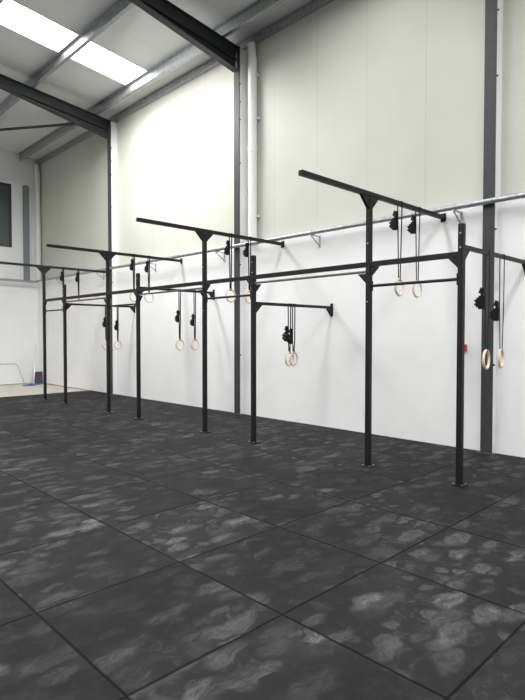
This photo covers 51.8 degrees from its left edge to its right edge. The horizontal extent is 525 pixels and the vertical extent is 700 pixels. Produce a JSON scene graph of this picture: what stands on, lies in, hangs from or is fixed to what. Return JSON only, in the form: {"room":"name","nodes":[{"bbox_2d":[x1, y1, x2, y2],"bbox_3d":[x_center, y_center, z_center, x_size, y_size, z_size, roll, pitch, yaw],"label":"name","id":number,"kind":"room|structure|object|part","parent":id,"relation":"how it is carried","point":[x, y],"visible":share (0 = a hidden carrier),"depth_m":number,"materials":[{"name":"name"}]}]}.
{"room":"gym","nodes":[
{"label":"gym","id":0,"kind":"room"},
{"bbox_2d":[0,148,38,384],"bbox_3d":[-13.379,-3.530,12.630,16.640,9.556,0.200,-2,2,-44],"label":"wall","id":1,"kind":"structure","parent":0,"point":[19,342],"depth_m":17.74,"materials":[{"name":"white paint"}]},
{"bbox_2d":[0,182,11,246],"bbox_3d":[-8.748,-4.350,17.048,1.570,2.050,0.070,-2,2,-44],"label":"window","id":2,"kind":"structure","parent":1,"relation":"in","point":[5,188],"depth_m":17.49,"materials":[{"name":"grey glass"}]},
{"bbox_2d":[0,179,34,186],"bbox_3d":[-13.403,-5.316,12.389,16.340,0.050,0.040,-2,2,-44],"label":"trim","id":3,"kind":"structure","parent":1,"relation":"attached to","point":[0,179],"depth_m":17.63,"materials":[{"name":"grey metal"}]},
{"bbox_2d":[22,185,29,279],"bbox_3d":[-7.805,-3.845,17.864,0.200,3.145,0.086,-2,2,-44],"label":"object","id":4,"kind":"object","parent":1,"relation":"attached to","point":[25,189],"visible":0.86,"depth_m":17.83,"materials":[{"name":"grey plastic"}]},
{"bbox_2d":[0,123,75,130],"bbox_3d":[-7.038,-6.170,15.075,5.708,0.361,0.090,1,2,18],"label":"tube","id":5,"kind":"object","parent":1,"relation":"attached to","point":[60,124],"visible":0.77,"depth_m":14.76,"materials":[{"name":"grey paint"}]},
{"bbox_2d":[0,0,312,159],"bbox_3d":[-4.564,-6.867,3.495,16.620,1.878,25.650,-2,2,-44],"label":"ceiling","id":6,"kind":"structure","parent":0,"point":[136,36],"depth_m":11.56,"materials":[{"name":"grey metal"}]},
{"bbox_2d":[0,0,149,85],"bbox_3d":[-2.320,-6.751,2.056,13.816,1.570,16.680,-2,2,-44],"label":"skylight","id":7,"kind":"object","parent":6,"relation":"attached to","point":[15,15],"visible":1,"depth_m":11.27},
{"bbox_2d":[0,383,524,699],"bbox_3d":[-4.520,1.606,3.843,16.840,0.225,25.750,-2,2,-44],"label":"floor","id":8,"kind":"structure","parent":0,"point":[155,556],"depth_m":3.87,"materials":[{"name":"rubber"}]},
{"bbox_2d":[22,349,42,385],"bbox_3d":[-7.474,0.483,17.651,0.362,1.304,0.931,0,2,6],"label":"mop","id":9,"kind":"object","parent":8,"relation":"on","point":[38,378],"visible":0.94,"depth_m":17.96,"materials":[{"name":"blue"}]},
{"bbox_3d":[-7.480,0.931,17.783,0.611,0.399,0.611,-2,2,-44],"label":"frame","id":10,"kind":"part","parent":9,"relation":"part of","materials":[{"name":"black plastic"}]},
{"bbox_2d":[107,121,117,394],"bbox_3d":[-3.987,-2.431,14.510,0.340,7.254,0.255,-2,2,-44],"label":"column","id":11,"kind":"structure","parent":8,"relation":"on","point":[112,143],"depth_m":14.42,"materials":[{"name":"grey metal"}]},
{"bbox_2d":[0,74,110,138],"bbox_3d":[-9.699,-6.546,8.814,15.749,2.192,0.170,-2,2,-44],"label":"roof beam","id":12,"kind":"structure","parent":11,"relation":"on","point":[92,122],"depth_m":13.36,"materials":[{"name":"grey metal"}]},
{"bbox_2d":[231,48,246,414],"bbox_3d":[-0.423,-2.330,10.864,0.340,7.254,0.255,-2,2,-44],"label":"column","id":13,"kind":"structure","parent":8,"relation":"on","point":[240,77],"depth_m":10.78,"materials":[{"name":"grey metal"}]},
{"bbox_2d":[129,0,239,71],"bbox_3d":[-6.135,-6.445,5.168,15.749,2.192,0.170,-2,2,-44],"label":"roof beam","id":14,"kind":"structure","parent":13,"relation":"on","point":[219,48],"depth_m":9.92,"materials":[{"name":"grey metal"}]},
{"bbox_2d":[0,170,524,486],"bbox_3d":[-1.439,-0.346,9.751,3.097,3.349,10.860,-2,2,-44],"label":"rig","id":15,"kind":"object","parent":8,"relation":"on","point":[369,198],"visible":0.98,"depth_m":7.94,"materials":[{"name":"metal"}]},
{"bbox_2d":[59,267,82,307],"bbox_3d":[-4.943,-1.597,13.872,0.648,1.021,0.176,-2,2,-44],"label":"rings","id":16,"kind":"object","parent":15,"relation":"hanging from","point":[77,278],"visible":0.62,"depth_m":13.95,"materials":[{"name":"brown wood"}]},
{"bbox_2d":[102,306,121,349],"bbox_3d":[-3.770,-0.562,13.422,0.556,1.116,0.170,-2,2,-44],"label":"rings","id":17,"kind":"object","parent":15,"relation":"hanging from","point":[116,326],"visible":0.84,"depth_m":13.48,"materials":[{"name":"brown wood"}]},
{"bbox_2d":[129,254,153,302],"bbox_3d":[-2.643,-1.536,11.661,0.608,1.021,0.176,-2,2,-44],"label":"rings","id":18,"kind":"object","parent":15,"relation":"hanging from","point":[132,264],"visible":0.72,"depth_m":11.69,"materials":[{"name":"brown wood"}]},
{"bbox_2d":[175,289,198,350],"bbox_3d":[-1.577,-0.613,11.103,0.616,1.246,0.170,-2,2,-44],"label":"rings","id":19,"kind":"object","parent":15,"relation":"hanging from","point":[178,312],"visible":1,"depth_m":11.01,"materials":[{"name":"brown wood"}]},
{"bbox_2d":[224,233,250,303],"bbox_3d":[-0.424,-1.397,9.372,0.678,1.171,0.176,-2,2,-44],"label":"rings","id":20,"kind":"object","parent":15,"relation":"hanging from","point":[227,248],"visible":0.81,"depth_m":9.22,"materials":[{"name":"brown wood"}]},
{"bbox_2d":[282,303,297,366],"bbox_3d":[0.423,-0.238,8.607,0.336,0.996,0.170,-2,2,-44],"label":"rings","id":21,"kind":"object","parent":15,"relation":"hanging from","point":[287,337],"visible":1,"depth_m":8.56,"materials":[{"name":"brown wood"}]},
{"bbox_2d":[389,201,421,297],"bbox_3d":[1.894,-1.312,7.179,0.688,1.221,0.176,-2,2,-44],"label":"rings","id":22,"kind":"object","parent":15,"relation":"hanging from","point":[393,225],"visible":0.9,"depth_m":7.04,"materials":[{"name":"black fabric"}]},
{"bbox_2d":[474,250,504,369],"bbox_3d":[2.663,-0.455,6.329,0.646,1.356,0.170,-2,2,-44],"label":"rings","id":23,"kind":"object","parent":15,"relation":"hanging from","point":[480,302],"visible":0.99,"depth_m":6.21,"materials":[{"name":"brown wood"}]},
{"bbox_2d":[475,0,502,455],"bbox_3d":[3.099,-2.229,7.260,0.340,7.254,0.255,-2,2,-44],"label":"column","id":24,"kind":"structure","parent":8,"relation":"on","point":[493,8],"depth_m":7.18,"materials":[{"name":"grey metal"}]},
{"bbox_2d":[38,0,524,457],"bbox_3d":[1.392,-2.507,9.227,0.300,7.700,25.950,-2,2,-44],"label":"wall","id":25,"kind":"structure","parent":0,"point":[382,97],"depth_m":9.32,"materials":[{"name":"white paint"}]},
{"bbox_2d":[34,164,41,279],"bbox_3d":[-7.498,-4.242,18.021,0.216,3.836,0.210,-2,2,-44],"label":"drain pipe","id":26,"kind":"object","parent":25,"relation":"attached to","point":[38,208],"visible":0.83,"depth_m":17.96,"materials":[{"name":"white plastic"}]},
{"bbox_2d":[36,0,334,164],"bbox_3d":[1.313,-6.024,9.053,0.075,0.150,25.350,-2,2,-44],"label":"beam","id":27,"kind":"structure","parent":25,"relation":"attached to","point":[314,5],"depth_m":11.85,"materials":[{"name":"metal"}]},
{"bbox_2d":[247,42,259,241],"bbox_3d":[-0.196,-4.035,10.549,0.216,3.836,0.210,-2,2,-44],"label":"drain pipe","id":28,"kind":"object","parent":25,"relation":"attached to","point":[253,75],"visible":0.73,"depth_m":10.48,"materials":[{"name":"white plastic"}]},
{"bbox_2d":[0,191,524,283],"bbox_3d":[-4.126,-1.772,3.706,15.342,0.284,25.137,-2,2,-44],"label":"pipe","id":29,"kind":"object","parent":25,"relation":"attached to","point":[455,207],"visible":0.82,"depth_m":9.05,"materials":[{"name":"metal"}]},
{"bbox_3d":[1.378,-4.216,9.166,0.100,4.280,25.950,-2,2,-44],"label":"wall panel","id":30,"kind":"part","parent":25,"relation":"part of","materials":[{"name":"beige metal"}]},
{"bbox_3d":[6.642,-2.129,3.634,0.340,7.254,0.255,-2,2,-44],"label":"column","id":31,"kind":"structure","parent":0,"visible":0},
{"bbox_3d":[0.930,-6.244,-2.062,15.749,2.192,0.170,-2,2,-44],"label":"roof beam","id":32,"kind":"structure","parent":31,"relation":"on","visible":0},
{"bbox_2d":[0,0,285,160],"bbox_3d":[-4.324,-6.719,3.524,14.699,1.818,25.350,-2,2,-44],"label":"purlin","id":33,"kind":"structure","parent":32,"relation":"on","point":[119,8],"depth_m":11.50,"materials":[{"name":"metal"}]}
]}

